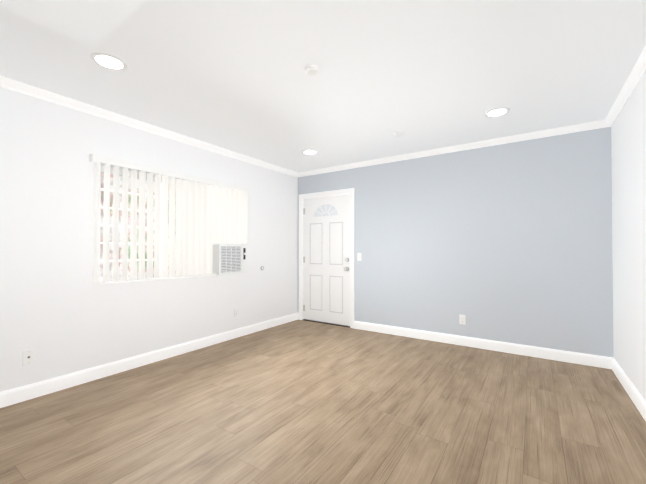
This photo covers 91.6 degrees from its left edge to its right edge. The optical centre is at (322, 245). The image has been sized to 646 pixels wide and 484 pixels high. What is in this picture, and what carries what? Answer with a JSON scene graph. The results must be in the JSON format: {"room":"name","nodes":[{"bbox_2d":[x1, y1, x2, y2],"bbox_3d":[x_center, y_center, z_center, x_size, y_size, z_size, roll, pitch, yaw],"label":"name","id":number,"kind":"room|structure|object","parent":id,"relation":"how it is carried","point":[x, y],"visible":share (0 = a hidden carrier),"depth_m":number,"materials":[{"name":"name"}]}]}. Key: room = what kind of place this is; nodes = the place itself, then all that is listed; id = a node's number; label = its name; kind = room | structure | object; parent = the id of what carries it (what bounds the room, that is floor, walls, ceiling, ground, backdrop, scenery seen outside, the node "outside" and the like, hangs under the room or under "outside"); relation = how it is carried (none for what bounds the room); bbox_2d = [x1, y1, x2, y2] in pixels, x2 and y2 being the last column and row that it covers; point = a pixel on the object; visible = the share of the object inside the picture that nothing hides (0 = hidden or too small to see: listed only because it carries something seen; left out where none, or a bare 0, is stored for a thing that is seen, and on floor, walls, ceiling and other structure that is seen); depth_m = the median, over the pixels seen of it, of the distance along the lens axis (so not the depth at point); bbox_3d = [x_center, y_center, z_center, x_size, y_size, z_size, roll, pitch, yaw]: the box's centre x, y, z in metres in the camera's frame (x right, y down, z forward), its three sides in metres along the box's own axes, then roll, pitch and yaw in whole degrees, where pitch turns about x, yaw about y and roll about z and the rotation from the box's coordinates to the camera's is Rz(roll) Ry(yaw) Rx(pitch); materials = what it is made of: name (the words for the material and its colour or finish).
{"room":"empty living room","nodes":[
{"label":"empty living room","id":0,"kind":"room"},
{"bbox_2d":[0,87,297,391],"bbox_3d":[-1.988,-0.018,3.066,0.150,2.440,5.690,0,-1,34],"label":"wall","id":1,"kind":"structure","parent":0,"point":[62,313],"depth_m":2.79,"materials":[{"name":"white paint"}]},
{"bbox_2d":[23,349,34,365],"bbox_3d":[-2.293,0.869,2.450,0.018,0.115,0.070,0,-1,34],"label":"outlet","id":2,"kind":"object","parent":1,"relation":"attached to","point":[28,357],"visible":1,"depth_m":2.45,"materials":[{"name":"white plastic"}]},
{"bbox_2d":[0,313,297,407],"bbox_3d":[-1.919,1.146,3.008,0.016,0.112,5.390,0,-1,34],"label":"baseboard","id":3,"kind":"structure","parent":1,"relation":"attached to","point":[26,392],"depth_m":2.99,"materials":[{"name":"white paint"}]},
{"bbox_2d":[0,76,297,176],"bbox_3d":[-1.904,-1.207,3.023,0.052,0.062,5.390,0,-1,34],"label":"crown molding","id":4,"kind":"structure","parent":1,"relation":"attached to","point":[20,87],"depth_m":2.99,"materials":[{"name":"white paint"}]},
{"bbox_2d":[89,153,249,284],"bbox_3d":[-1.680,-0.213,3.644,0.480,1.184,1.864,0,-1,34],"label":"window","id":5,"kind":"structure","parent":1,"relation":"in","point":[211,229],"depth_m":3.38,"materials":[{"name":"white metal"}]},
{"bbox_2d":[234,308,238,316],"bbox_3d":[-1.147,0.883,4.168,0.009,0.115,0.070,0,-1,34],"label":"outlet","id":6,"kind":"object","parent":1,"relation":"attached to","point":[236,312],"visible":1,"depth_m":4.16,"materials":[{"name":"white plastic"}]},
{"bbox_2d":[0,320,645,483],"bbox_3d":[-0.295,1.240,1.918,5.225,0.100,6.690,0,-1,34],"label":"floor","id":7,"kind":"structure","parent":0,"point":[300,402],"depth_m":2.15,"materials":[{"name":"brown wood"}]},
{"bbox_2d":[0,0,645,172],"bbox_3d":[-0.295,-1.310,1.945,4.225,0.120,5.690,0,-1,34],"label":"ceiling","id":8,"kind":"structure","parent":0,"point":[420,75],"depth_m":2.22,"materials":[{"name":"white paint"}]},
{"bbox_2d":[0,0,146,47],"bbox_3d":[-0.779,-1.238,0.251,2.842,0.060,2.037,0,-1,34],"label":"soffit ceiling","id":9,"kind":"structure","parent":8,"relation":"attached to","point":[90,23],"depth_m":1.62,"materials":[{"name":"white paint"}]},
{"bbox_2d":[90,52,126,70],"bbox_3d":[-1.447,-1.244,2.127,0.208,0.008,0.208,0,-1,34],"label":"recessed light","id":10,"kind":"object","parent":8,"relation":"in","point":[109,61],"visible":1,"depth_m":2.12,"materials":[{"name":"white plastic"}]},
{"bbox_2d":[302,149,317,154],"bbox_3d":[-0.171,-1.222,4.101,0.208,0.008,0.208,0,-1,34],"label":"recessed light","id":11,"kind":"object","parent":8,"relation":"in","point":[309,152],"visible":1,"depth_m":4.10,"materials":[{"name":"white plastic"}]},
{"bbox_2d":[304,65,318,75],"bbox_3d":[-0.081,-1.231,2.214,0.104,0.032,0.104,0,-1,34],"label":"smoke detector","id":12,"kind":"object","parent":8,"relation":"attached to","point":[311,70],"visible":1,"depth_m":2.19,"materials":[{"name":"white plastic"}]},
{"bbox_2d":[393,132,402,136],"bbox_3d":[0.823,-1.218,3.448,0.104,0.032,0.104,0,-1,34],"label":"smoke detector","id":13,"kind":"object","parent":8,"relation":"attached to","point":[397,134],"visible":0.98,"depth_m":3.42,"materials":[{"name":"white plastic"}]},
{"bbox_2d":[484,107,509,116],"bbox_3d":[1.611,-1.235,2.911,0.208,0.008,0.208,0,-1,34],"label":"recessed light","id":14,"kind":"object","parent":8,"relation":"in","point":[497,112],"visible":0.98,"depth_m":2.91,"materials":[{"name":"white plastic"}]},
{"bbox_2d":[298,127,612,357],"bbox_3d":[1.247,-0.005,4.232,3.925,2.440,0.150,0,-1,34],"label":"wall","id":15,"kind":"structure","parent":0,"point":[509,242],"depth_m":3.65,"materials":[{"name":"blue paint"}]},
{"bbox_2d":[303,194,349,325],"bbox_3d":[0.035,0.213,4.959,0.896,1.988,0.117,0,-1,34],"label":"door","id":16,"kind":"structure","parent":15,"relation":"in","point":[326,259],"depth_m":4.95,"materials":[{"name":"white paint"}]},
{"bbox_2d":[299,188,353,327],"bbox_3d":[0.073,0.183,5.006,1.038,2.080,0.169,0,-1,34],"label":"door frame","id":17,"kind":"structure","parent":15,"relation":"attached to","point":[333,192],"depth_m":4.97,"materials":[{"name":"white paint"}]},
{"bbox_2d":[357,253,361,260],"bbox_3d":[0.531,0.161,4.608,0.070,0.115,0.021,0,-1,34],"label":"light switch","id":18,"kind":"object","parent":15,"relation":"attached to","point":[359,256],"visible":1,"depth_m":4.61,"materials":[{"name":"white plastic"}]},
{"bbox_2d":[298,120,609,176],"bbox_3d":[1.191,-1.195,4.161,3.925,0.062,0.052,0,-1,34],"label":"crown molding","id":19,"kind":"structure","parent":15,"relation":"attached to","point":[547,133],"depth_m":3.76,"materials":[{"name":"white paint"}]},
{"bbox_2d":[298,313,611,368],"bbox_3d":[1.201,1.158,4.151,3.925,0.112,0.016,0,-1,34],"label":"baseboard","id":20,"kind":"structure","parent":15,"relation":"attached to","point":[568,356],"depth_m":3.62,"materials":[{"name":"white paint"}]},
{"bbox_2d":[459,315,465,324],"bbox_3d":[1.698,0.898,3.825,0.070,0.115,0.009,0,-1,34],"label":"outlet","id":21,"kind":"object","parent":15,"relation":"attached to","point":[462,319],"visible":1,"depth_m":3.82,"materials":[{"name":"white plastic"}]},
{"bbox_2d":[611,72,645,400],"bbox_3d":[1.397,-0.042,0.797,0.150,2.440,5.690,0,-1,34],"label":"wall","id":22,"kind":"structure","parent":0,"point":[628,141],"depth_m":2.50,"materials":[{"name":"white paint"}]},
{"bbox_2d":[605,46,645,126],"bbox_3d":[1.313,-1.230,0.866,0.052,0.062,5.390,0,-1,34],"label":"crown molding","id":23,"kind":"structure","parent":22,"relation":"attached to","point":[634,79],"depth_m":2.40,"materials":[{"name":"white paint"}]},
{"bbox_2d":[612,358,645,420],"bbox_3d":[1.328,1.123,0.831,0.016,0.112,5.390,0,-1,34],"label":"baseboard","id":24,"kind":"structure","parent":22,"relation":"attached to","point":[636,397],"depth_m":2.47,"materials":[{"name":"white paint"}]},
{"label":"outside","id":25,"kind":"structure","parent":0,"visible":0},
{"bbox_2d":[99,173,175,275],"bbox_3d":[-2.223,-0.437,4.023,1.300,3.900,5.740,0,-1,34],"label":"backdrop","id":26,"kind":"structure","parent":25,"point":[111,228],"depth_m":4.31,"materials":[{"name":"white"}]}
]}

